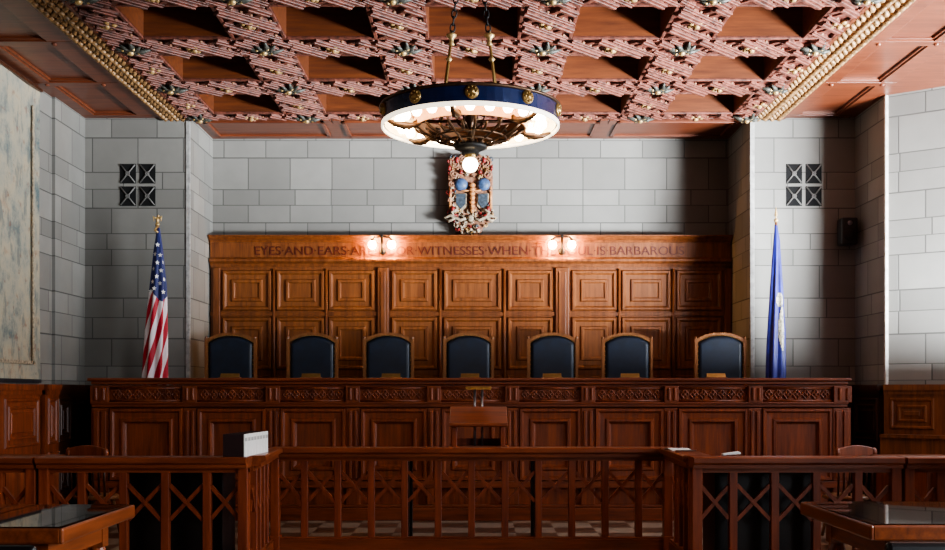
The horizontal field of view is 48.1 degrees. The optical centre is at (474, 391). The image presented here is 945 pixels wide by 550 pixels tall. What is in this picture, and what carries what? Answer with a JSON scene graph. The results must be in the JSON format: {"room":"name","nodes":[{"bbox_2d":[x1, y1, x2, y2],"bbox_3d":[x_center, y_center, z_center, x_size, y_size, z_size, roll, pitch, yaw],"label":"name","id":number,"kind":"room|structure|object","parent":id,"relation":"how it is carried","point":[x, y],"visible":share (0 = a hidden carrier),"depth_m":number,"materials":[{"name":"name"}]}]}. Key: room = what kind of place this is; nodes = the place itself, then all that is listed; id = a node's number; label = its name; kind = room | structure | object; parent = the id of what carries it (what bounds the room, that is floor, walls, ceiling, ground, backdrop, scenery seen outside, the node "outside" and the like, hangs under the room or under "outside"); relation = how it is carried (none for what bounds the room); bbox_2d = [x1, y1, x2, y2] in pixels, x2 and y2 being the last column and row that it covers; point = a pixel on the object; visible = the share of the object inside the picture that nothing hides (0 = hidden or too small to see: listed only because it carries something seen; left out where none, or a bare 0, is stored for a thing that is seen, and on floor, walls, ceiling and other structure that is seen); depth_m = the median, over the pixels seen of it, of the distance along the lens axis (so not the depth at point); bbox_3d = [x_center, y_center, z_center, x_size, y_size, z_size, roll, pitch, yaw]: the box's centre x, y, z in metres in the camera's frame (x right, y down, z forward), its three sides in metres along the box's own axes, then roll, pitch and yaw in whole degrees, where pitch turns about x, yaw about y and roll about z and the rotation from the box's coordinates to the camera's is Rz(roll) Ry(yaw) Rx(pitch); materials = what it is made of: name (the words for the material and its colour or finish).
{"room":"courtroom","nodes":[
{"label":"courtroom","id":0,"kind":"room"},
{"bbox_2d":[0,91,51,453],"bbox_3d":[-5.320,-1.280,5.500,0.260,5.700,15.000,0,0,0],"label":"wall","id":1,"kind":"structure","parent":0,"point":[45,169],"depth_m":12.81,"materials":[{"name":"grey stone"}]},
{"bbox_2d":[0,60,42,382],"bbox_3d":[-5.150,-1.843,10.280,0.060,3.475,4.560,0,0,0],"label":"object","id":2,"kind":"object","parent":1,"relation":"attached to","point":[19,97],"visible":1,"depth_m":11.98,"materials":[{"name":"beige fabric"}]},
{"bbox_2d":[0,384,43,453],"bbox_3d":[-5.105,0.740,5.230,0.090,1.660,14.420,0,0,0],"label":"trim","id":3,"kind":"structure","parent":1,"relation":"attached to","point":[19,403],"depth_m":11.86,"materials":[{"name":"brown wood"}]},
{"bbox_2d":[41,384,61,453],"bbox_3d":[-5.055,0.740,12.660,0.090,1.660,0.400,0,0,0],"label":"trim","id":4,"kind":"structure","parent":1,"relation":"attached to","point":[50,394],"depth_m":12.56,"materials":[{"name":"brown wood"}]},
{"bbox_2d":[52,97,84,384],"bbox_3d":[-5.300,-1.280,13.550,0.300,5.700,1.100,0,0,0],"label":"wall","id":5,"kind":"structure","parent":0,"point":[68,126],"depth_m":13.43,"materials":[{"name":"grey stone"}]},
{"bbox_2d":[59,385,88,503],"bbox_3d":[-5.105,0.740,13.435,0.090,1.660,1.110,0,0,0],"label":"trim","id":6,"kind":"structure","parent":5,"relation":"attached to","point":[73,399],"depth_m":13.34,"materials":[{"name":"brown wood"}]},
{"bbox_2d":[85,118,185,384],"bbox_3d":[-4.635,-1.280,14.150,1.630,5.700,0.300,0,0,0],"label":"wall","id":7,"kind":"structure","parent":0,"point":[119,240],"depth_m":14.00,"materials":[{"name":"grey stone"}]},
{"bbox_2d":[88,385,94,503],"bbox_3d":[-4.475,0.740,13.955,1.230,1.660,0.090,0,0,0],"label":"trim","id":8,"kind":"structure","parent":7,"relation":"attached to","point":[89,404],"depth_m":13.95,"materials":[{"name":"brown wood"}]},
{"bbox_2d":[120,164,154,205],"bbox_3d":[-4.454,-2.734,14.014,0.469,0.555,0.072,0,0,0],"label":"air vent","id":9,"kind":"object","parent":7,"relation":"in","point":[127,171],"visible":1,"depth_m":14.00,"materials":[{"name":"grey metal"}]},
{"bbox_2d":[186,120,190,377],"bbox_3d":[-3.790,-1.630,14.009,0.060,4.000,0.042,0,0,0],"label":"trim","id":10,"kind":"structure","parent":7,"relation":"attached to","point":[188,122],"depth_m":13.99,"materials":[{"name":"grey stone"}]},
{"bbox_2d":[191,121,212,377],"bbox_3d":[-3.790,-1.280,14.655,0.060,5.700,1.290,0,0,0],"label":"wall","id":11,"kind":"structure","parent":0,"point":[201,142],"depth_m":14.47,"materials":[{"name":"grey stone"}]},
{"bbox_2d":[88,521,851,549],"bbox_3d":[0.725,1.570,6.650,12.350,0.001,17.700,0,0,0],"label":"floor","id":12,"kind":"structure","parent":0,"point":[288,528],"depth_m":12.10,"materials":[{"name":"tile"}]},
{"bbox_2d":[0,545,36,549],"bbox_3d":[-2.120,1.107,4.720,0.616,0.925,0.569,0,0,0],"label":"chair","id":13,"kind":"object","parent":12,"relation":"on","point":[2,547],"visible":1,"depth_m":4.45,"materials":[{"name":"black leather"}]},
{"bbox_2d":[0,456,40,503],"bbox_3d":[-4.373,1.060,9.030,1.314,1.020,0.260,0,0,0],"label":"railing","id":14,"kind":"object","parent":12,"relation":"on","point":[8,464],"visible":0.64,"depth_m":8.97,"materials":[{"name":"brown wood"}]},
{"bbox_2d":[0,454,64,503],"bbox_3d":[-4.660,1.110,10.400,0.760,0.920,1.340,0,0,0],"label":"desk","id":15,"kind":"object","parent":12,"relation":"on","point":[14,482],"visible":0.17,"depth_m":10.10,"materials":[{"name":"brown wood"}]},
{"bbox_2d":[0,504,134,549],"bbox_3d":[-3.283,1.105,5.535,2.675,0.930,1.070,0,0,0],"label":"table","id":16,"kind":"object","parent":12,"relation":"on","point":[43,526],"visible":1,"depth_m":5.45,"materials":[{"name":"brown wood"}]},
{"bbox_2d":[66,445,118,532],"bbox_3d":[-4.083,1.069,11.450,0.507,1.008,0.500,0,0,14],"label":"chair","id":17,"kind":"object","parent":12,"relation":"on","point":[83,450],"visible":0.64,"depth_m":11.26,"materials":[{"name":"brown wood"}]},
{"bbox_2d":[35,456,251,549],"bbox_3d":[-2.811,1.060,9.030,1.788,1.020,0.260,0,0,0],"label":"railing","id":18,"kind":"object","parent":12,"relation":"on","point":[46,466],"visible":0.91,"depth_m":9.00,"materials":[{"name":"brown wood"}]},
{"bbox_2d":[223,434,247,456],"bbox_3d":[-2.042,0.454,9.030,0.190,0.192,0.088,0,0,4],"label":"book","id":19,"kind":"object","parent":18,"relation":"on","point":[234,445],"visible":1,"depth_m":8.99,"materials":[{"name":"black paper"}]},
{"bbox_2d":[229,433,250,455],"bbox_3d":[-2.035,0.454,9.125,0.190,0.192,0.088,0,0,4],"label":"book","id":20,"kind":"object","parent":18,"relation":"on","point":[249,434],"visible":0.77,"depth_m":9.12,"materials":[{"name":"white paper"}]},
{"bbox_2d":[129,473,234,549],"bbox_3d":[-2.626,1.080,9.492,0.894,0.980,0.563,0,0,0],"label":"base cabinet","id":21,"kind":"object","parent":12,"relation":"on","point":[144,528],"visible":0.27,"depth_m":9.23,"materials":[{"name":"black paint"}]},
{"bbox_2d":[250,448,282,549],"bbox_3d":[-1.992,1.060,9.795,0.280,1.020,1.232,0,0,-3],"label":"post","id":22,"kind":"object","parent":12,"relation":"on","point":[259,469],"visible":0.94,"depth_m":9.64,"materials":[{"name":"brown wood"}]},
{"bbox_2d":[236,432,259,453],"bbox_3d":[-2.016,0.454,9.411,0.190,0.192,0.088,0,0,5],"label":"book","id":23,"kind":"object","parent":22,"relation":"on","point":[258,433],"visible":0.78,"depth_m":9.41,"materials":[{"name":"white paper"}]},
{"bbox_2d":[250,433,253,454],"bbox_3d":[-2.029,0.454,9.221,0.190,0.192,0.088,0,0,5],"label":"book","id":24,"kind":"object","parent":22,"relation":"on","point":[252,434],"visible":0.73,"depth_m":9.22,"materials":[{"name":"white paper"}]},
{"bbox_2d":[245,431,264,452],"bbox_3d":[-2.004,0.454,9.600,0.190,0.192,0.088,0,0,4],"label":"book","id":25,"kind":"object","parent":22,"relation":"on","point":[263,432],"visible":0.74,"depth_m":9.58,"materials":[{"name":"white paper"}]},
{"bbox_2d":[254,433,256,454],"bbox_3d":[-2.023,0.454,9.314,0.190,0.192,0.088,0,0,3],"label":"book","id":26,"kind":"object","parent":22,"relation":"on","point":[255,434],"visible":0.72,"depth_m":9.31,"materials":[{"name":"white paper"}]},
{"bbox_2d":[260,432,261,452],"bbox_3d":[-2.011,0.454,9.505,0.190,0.192,0.088,0,0,4],"label":"book","id":27,"kind":"object","parent":22,"relation":"on","point":[260,432],"visible":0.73,"depth_m":9.49,"materials":[{"name":"white paper"}]},
{"bbox_2d":[265,431,267,451],"bbox_3d":[-1.997,0.454,9.696,0.190,0.192,0.088,0,0,5],"label":"book","id":28,"kind":"object","parent":22,"relation":"on","point":[266,432],"visible":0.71,"depth_m":9.68,"materials":[{"name":"white paper"}]},
{"bbox_2d":[87,378,851,520],"bbox_3d":[-0.059,0.700,13.100,9.291,1.741,0.500,0,0,0],"label":"bench","id":29,"kind":"object","parent":12,"relation":"on","point":[130,416],"visible":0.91,"depth_m":12.93,"materials":[{"name":"brown wood"}]},
{"bbox_2d":[219,373,240,377],"bbox_3d":[-3.035,-0.201,13.130,0.260,0.060,0.100,0,0,0],"label":"nameplate","id":30,"kind":"object","parent":29,"relation":"on","point":[223,375],"visible":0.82,"depth_m":13.12,"materials":[{"name":"brown wood"}]},
{"bbox_2d":[300,373,321,377],"bbox_3d":[-2.031,-0.201,13.130,0.260,0.060,0.100,0,0,0],"label":"nameplate","id":31,"kind":"object","parent":29,"relation":"on","point":[304,375],"visible":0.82,"depth_m":13.12,"materials":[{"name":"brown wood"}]},
{"bbox_2d":[380,373,401,377],"bbox_3d":[-1.040,-0.201,13.130,0.260,0.060,0.100,0,0,0],"label":"nameplate","id":32,"kind":"object","parent":29,"relation":"on","point":[384,375],"visible":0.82,"depth_m":13.12,"materials":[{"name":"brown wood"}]},
{"bbox_2d":[87,378,851,384],"bbox_3d":[-0.067,-0.131,13.100,9.274,0.079,0.500,0,0,0],"label":"countertop","id":33,"kind":"structure","parent":29,"relation":"on","point":[95,381],"depth_m":12.89,"materials":[{"name":"brown wood"}]},
{"bbox_2d":[459,373,480,377],"bbox_3d":[-0.062,-0.201,13.130,0.260,0.060,0.100,0,0,0],"label":"nameplate","id":34,"kind":"object","parent":29,"relation":"on","point":[463,375],"visible":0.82,"depth_m":13.12,"materials":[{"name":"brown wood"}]},
{"bbox_2d":[541,373,562,377],"bbox_3d":[0.954,-0.201,13.130,0.260,0.060,0.100,0,0,0],"label":"nameplate","id":35,"kind":"object","parent":29,"relation":"on","point":[545,375],"visible":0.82,"depth_m":13.12,"materials":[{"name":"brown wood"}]},
{"bbox_2d":[619,373,640,377],"bbox_3d":[1.920,-0.201,13.130,0.260,0.060,0.100,0,0,0],"label":"nameplate","id":36,"kind":"object","parent":29,"relation":"on","point":[623,375],"visible":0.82,"depth_m":13.12,"materials":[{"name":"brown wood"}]},
{"bbox_2d":[705,373,726,377],"bbox_3d":[2.985,-0.201,13.130,0.260,0.060,0.100,0,0,0],"label":"nameplate","id":37,"kind":"object","parent":29,"relation":"on","point":[708,375],"visible":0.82,"depth_m":13.12,"materials":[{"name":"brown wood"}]},
{"bbox_2d":[269,447,673,549],"bbox_3d":[-0.035,1.060,10.560,4.006,1.020,0.260,0,0,0],"label":"railing","id":38,"kind":"object","parent":12,"relation":"on","point":[303,454],"visible":0.91,"depth_m":10.52,"materials":[{"name":"brown wood"}]},
{"bbox_2d":[408,461,534,535],"bbox_3d":[-0.037,1.095,11.300,1.418,0.950,0.600,0,0,0],"label":"table","id":39,"kind":"object","parent":12,"relation":"on","point":[410,463],"visible":0.12,"depth_m":11.53,"materials":[{"name":"brown wood"}]},
{"bbox_2d":[449,386,507,446],"bbox_3d":[0.037,0.279,11.337,0.640,0.682,0.543,0,0,0],"label":"lectern","id":40,"kind":"object","parent":39,"relation":"on","point":[474,416],"visible":0.8,"depth_m":11.31,"materials":[{"name":"brown wood"}]},
{"bbox_2d":[465,386,490,445],"bbox_3d":[0.037,0.266,11.498,0.280,0.656,0.221,0,0,0],"label":"lamp","id":41,"kind":"object","parent":40,"relation":"on","point":[474,441],"depth_m":11.47,"materials":[{"name":"gold metal"}]},
{"bbox_2d":[660,448,710,549],"bbox_3d":[1.940,1.060,9.795,0.260,1.020,1.230,0,0,1],"label":"railing","id":42,"kind":"object","parent":12,"relation":"on","point":[681,478],"visible":0.76,"depth_m":9.85,"materials":[{"name":"brown wood"}]},
{"bbox_2d":[663,448,694,450],"bbox_3d":[1.931,0.540,10.040,0.189,0.016,0.457,0,0,-9],"label":"paper sheet","id":43,"kind":"object","parent":42,"relation":"on","point":[673,449],"visible":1,"depth_m":10.00,"materials":[{"name":"white paper"}]},
{"bbox_2d":[703,473,810,549],"bbox_3d":[2.523,1.080,9.492,0.906,0.980,0.563,0,0,0],"label":"base cabinet","id":44,"kind":"object","parent":12,"relation":"on","point":[753,527],"visible":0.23,"depth_m":9.23,"materials":[{"name":"black paint"}]},
{"bbox_2d":[722,451,740,455],"bbox_3d":[2.275,0.559,9.420,0.180,0.062,0.040,0,0,-14],"label":"paper sheet","id":45,"kind":"object","parent":44,"relation":"on","point":[735,452],"visible":0.52,"depth_m":9.40,"materials":[{"name":"white paper"}]},
{"bbox_2d":[688,456,904,549],"bbox_3d":[2.726,1.060,9.030,1.788,1.020,0.260,0,0,0],"label":"railing","id":46,"kind":"object","parent":12,"relation":"on","point":[893,466],"visible":0.84,"depth_m":9.00,"materials":[{"name":"brown wood"}]},
{"bbox_2d":[821,445,876,535],"bbox_3d":[4.008,1.069,11.450,0.507,1.008,0.500,0,0,-14],"label":"chair","id":47,"kind":"object","parent":12,"relation":"on","point":[852,450],"visible":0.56,"depth_m":11.26,"materials":[{"name":"brown wood"}]},
{"bbox_2d":[800,501,944,549],"bbox_3d":[3.165,1.105,5.675,2.510,0.930,1.110,0,0,0],"label":"table","id":48,"kind":"object","parent":12,"relation":"on","point":[862,525],"visible":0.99,"depth_m":5.57,"materials":[{"name":"brown wood"}]},
{"bbox_2d":[870,454,944,500],"bbox_3d":[4.495,1.110,10.400,0.750,0.920,1.340,0,0,0],"label":"desk","id":49,"kind":"object","parent":12,"relation":"on","point":[924,482],"visible":0.21,"depth_m":10.04,"materials":[{"name":"brown wood"}]},
{"bbox_2d":[884,542,944,549],"bbox_3d":[2.040,1.107,4.820,0.616,0.925,0.569,0,0,0],"label":"chair","id":50,"kind":"object","parent":12,"relation":"on","point":[889,545],"visible":1,"depth_m":4.54,"materials":[{"name":"black paint"}]},
{"bbox_2d":[899,456,944,500],"bbox_3d":[4.266,1.060,9.030,1.269,1.020,0.260,0,0,0],"label":"railing","id":51,"kind":"object","parent":12,"relation":"on","point":[913,464],"visible":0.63,"depth_m":8.97,"materials":[{"name":"brown wood"}]},
{"bbox_2d":[213,139,727,234],"bbox_3d":[-0.065,-1.280,15.325,7.990,5.700,0.250,0,0,0],"label":"wall","id":52,"kind":"structure","parent":0,"point":[261,186],"depth_m":15.20,"materials":[{"name":"grey stone"}]},
{"bbox_2d":[208,235,732,377],"bbox_3d":[-0.058,-0.740,15.020,7.364,2.920,0.360,0,0,0],"label":"panelling","id":53,"kind":"object","parent":52,"relation":"attached to","point":[673,290],"visible":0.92,"depth_m":14.97,"materials":[{"name":"brown wood"}]},
{"bbox_2d":[368,235,395,254],"bbox_3d":[-1.303,-2.068,14.872,0.386,0.272,0.197,0,0,0],"label":"wall sconce","id":54,"kind":"object","parent":53,"relation":"attached to","point":[391,244],"visible":1,"depth_m":14.81,"materials":[{"name":"white glass"}]},
{"bbox_2d":[548,235,575,254],"bbox_3d":[1.219,-2.068,14.872,0.386,0.272,0.197,0,0,0],"label":"wall sconce","id":55,"kind":"object","parent":53,"relation":"attached to","point":[552,244],"visible":1,"depth_m":14.81,"materials":[{"name":"white glass"}]},
{"bbox_2d":[444,154,496,234],"bbox_3d":[-0.063,-2.794,15.066,0.770,1.161,0.248,0,0,0],"label":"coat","id":56,"kind":"object","parent":52,"relation":"attached to","point":[470,209],"visible":0.93,"depth_m":15.00,"materials":[{"name":"stone"}]},
{"bbox_2d":[0,0,944,138],"bbox_3d":[0.725,-3.873,6.650,12.350,0.715,17.700,0,0,0],"label":"ceiling","id":57,"kind":"structure","parent":0,"point":[305,61],"depth_m":11.51,"materials":[{"name":"brown wood"}]},
{"bbox_2d":[24,0,188,121],"bbox_3d":[-3.960,-3.624,6.002,0.370,0.131,16.005,0,0,0],"label":"trim","id":58,"kind":"structure","parent":57,"relation":"attached to","point":[61,15],"depth_m":11.29,"materials":[{"name":"gold wood"}]},
{"bbox_2d":[379,0,561,172],"bbox_3d":[-0.040,-2.971,8.940,1.557,2.239,1.536,0,0,22],"label":"chandelier","id":59,"kind":"object","parent":57,"relation":"hanging from","point":[533,115],"visible":1,"depth_m":8.65,"materials":[{"name":"blue metal"}]},
{"bbox_2d":[464,153,475,157],"bbox_3d":[-0.040,-1.985,8.940,0.100,0.045,0.100,0,0,0],"label":"socket","id":60,"kind":"object","parent":59,"relation":"attached to","point":[467,155],"depth_m":8.90,"materials":[{"name":"gold metal"}]},
{"bbox_2d":[416,115,523,146],"bbox_3d":[-0.040,-2.247,8.940,0.920,0.350,0.920,0,0,0],"label":"basket","id":61,"kind":"object","parent":59,"relation":"on","point":[468,134],"depth_m":8.88,"materials":[{"name":"brown metal"}]},
{"bbox_2d":[756,0,918,121],"bbox_3d":[3.865,-3.624,6.002,0.440,0.131,16.005,0,0,0],"label":"trim","id":62,"kind":"structure","parent":57,"relation":"attached to","point":[872,21],"depth_m":11.29,"materials":[{"name":"gold wood"}]},
{"bbox_2d":[728,122,749,377],"bbox_3d":[3.660,-1.280,14.655,0.060,5.700,1.290,0,0,0],"label":"wall","id":63,"kind":"structure","parent":0,"point":[738,143],"depth_m":14.49,"materials":[{"name":"grey stone"}]},
{"bbox_2d":[754,117,854,444],"bbox_3d":[4.505,-1.280,14.150,1.630,5.700,0.300,0,0,0],"label":"wall","id":64,"kind":"structure","parent":0,"point":[818,274],"depth_m":14.00,"materials":[{"name":"grey stone"}]},
{"bbox_2d":[749,122,753,377],"bbox_3d":[3.660,-1.630,14.009,0.060,4.000,0.042,0,0,0],"label":"trim","id":65,"kind":"structure","parent":64,"relation":"attached to","point":[751,126],"depth_m":13.99,"materials":[{"name":"grey stone"}]},
{"bbox_2d":[786,164,821,205],"bbox_3d":[4.342,-2.734,14.014,0.469,0.555,0.072,0,0,0],"label":"air vent","id":66,"kind":"object","parent":64,"relation":"in","point":[813,172],"visible":1,"depth_m":14.00,"materials":[{"name":"grey metal"}]},
{"bbox_2d":[837,217,857,245],"bbox_3d":[4.848,-2.083,13.840,0.208,0.352,0.320,0,0,0],"label":"wall speaker","id":67,"kind":"object","parent":64,"relation":"attached to","point":[847,227],"visible":1,"depth_m":13.70,"materials":[{"name":"black paint"}]},
{"bbox_2d":[844,385,851,492],"bbox_3d":[4.345,0.740,13.955,1.230,1.660,0.090,0,0,0],"label":"trim","id":68,"kind":"structure","parent":64,"relation":"attached to","point":[849,405],"depth_m":13.95,"materials":[{"name":"brown wood"}]},
{"bbox_2d":[855,97,883,384],"bbox_3d":[5.080,-1.280,13.490,0.120,5.700,1.020,0,0,0],"label":"wall","id":69,"kind":"structure","parent":0,"point":[869,124],"depth_m":13.49,"materials":[{"name":"grey stone"}]},
{"bbox_2d":[851,385,883,500],"bbox_3d":[4.975,0.740,13.470,0.090,1.660,0.940,0,0,0],"label":"trim","id":70,"kind":"structure","parent":69,"relation":"attached to","point":[868,400],"depth_m":13.35,"materials":[{"name":"brown wood"}]},
{"bbox_2d":[888,86,944,384],"bbox_3d":[5.845,-1.280,12.459,1.948,5.700,0.120,0,0,36],"label":"wall","id":71,"kind":"structure","parent":0,"point":[916,119],"depth_m":12.77,"materials":[{"name":"grey stone"}]},
{"bbox_2d":[884,95,887,384],"bbox_3d":[5.029,-1.860,12.965,0.042,3.540,0.050,0,0,0],"label":"trim","id":72,"kind":"structure","parent":71,"relation":"attached to","point":[885,96],"depth_m":12.94,"materials":[{"name":"grey stone"}]},
{"bbox_2d":[879,384,944,454],"bbox_3d":[5.737,0.740,12.309,1.948,1.660,0.250,0,0,36],"label":"panelling","id":73,"kind":"structure","parent":71,"relation":"attached to","point":[914,414],"depth_m":12.68,"materials":[{"name":"brown wood"}]},
{"bbox_3d":[-0.060,1.145,14.175,9.120,0.850,1.610,0,0,0],"label":"floor","id":74,"kind":"structure","parent":0,"visible":0},
{"bbox_2d":[142,215,167,377],"bbox_3d":[-4.093,-0.778,13.620,0.387,2.996,0.360,0,0,0],"label":"striped flag","id":75,"kind":"object","parent":74,"relation":"on","point":[155,351],"visible":0.76,"depth_m":13.56,"materials":[{"name":"fabric"}]},
{"bbox_2d":[204,332,256,377],"bbox_3d":[-3.190,-0.030,13.719,0.716,1.500,0.536,0,0,-5],"label":"chair","id":76,"kind":"object","parent":74,"relation":"on","point":[229,352],"visible":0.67,"depth_m":13.88,"materials":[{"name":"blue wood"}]},
{"bbox_2d":[286,332,337,377],"bbox_3d":[-2.125,-0.030,13.718,0.716,1.500,0.536,0,0,-3],"label":"chair","id":77,"kind":"object","parent":74,"relation":"on","point":[311,352],"visible":0.58,"depth_m":13.88,"materials":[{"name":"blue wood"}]},
{"bbox_2d":[363,332,413,377],"bbox_3d":[-1.130,-0.030,13.718,0.716,1.500,0.536,0,0,-2],"label":"chair","id":78,"kind":"object","parent":74,"relation":"on","point":[387,352],"visible":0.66,"depth_m":13.88,"materials":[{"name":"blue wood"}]},
{"bbox_2d":[443,332,493,377],"bbox_3d":[-0.085,-0.030,13.718,0.716,1.500,0.536,0,0,0],"label":"chair","id":79,"kind":"object","parent":74,"relation":"on","point":[467,352],"visible":0.6,"depth_m":13.88,"materials":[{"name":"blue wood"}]},
{"bbox_2d":[527,332,577,377],"bbox_3d":[1.012,-0.030,13.718,0.716,1.500,0.536,0,0,2],"label":"chair","id":80,"kind":"object","parent":74,"relation":"on","point":[552,352],"visible":0.58,"depth_m":13.88,"materials":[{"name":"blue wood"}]},
{"bbox_2d":[601,332,652,377],"bbox_3d":[1.987,-0.030,13.718,0.716,1.500,0.536,0,0,3],"label":"chair","id":81,"kind":"object","parent":74,"relation":"on","point":[626,352],"visible":0.59,"depth_m":13.88,"materials":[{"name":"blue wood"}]},
{"bbox_2d":[694,332,746,377],"bbox_3d":[3.203,-0.030,13.719,0.716,1.500,0.536,0,0,5],"label":"chair","id":82,"kind":"object","parent":74,"relation":"on","point":[726,353],"visible":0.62,"depth_m":13.88,"materials":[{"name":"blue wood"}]},
{"bbox_2d":[765,209,785,377],"bbox_3d":[3.868,-0.832,13.620,0.360,3.104,0.360,0,0,0],"label":"flag","id":83,"kind":"object","parent":74,"relation":"on","point":[776,333],"visible":0.79,"depth_m":13.57,"materials":[{"name":"blue fabric"}]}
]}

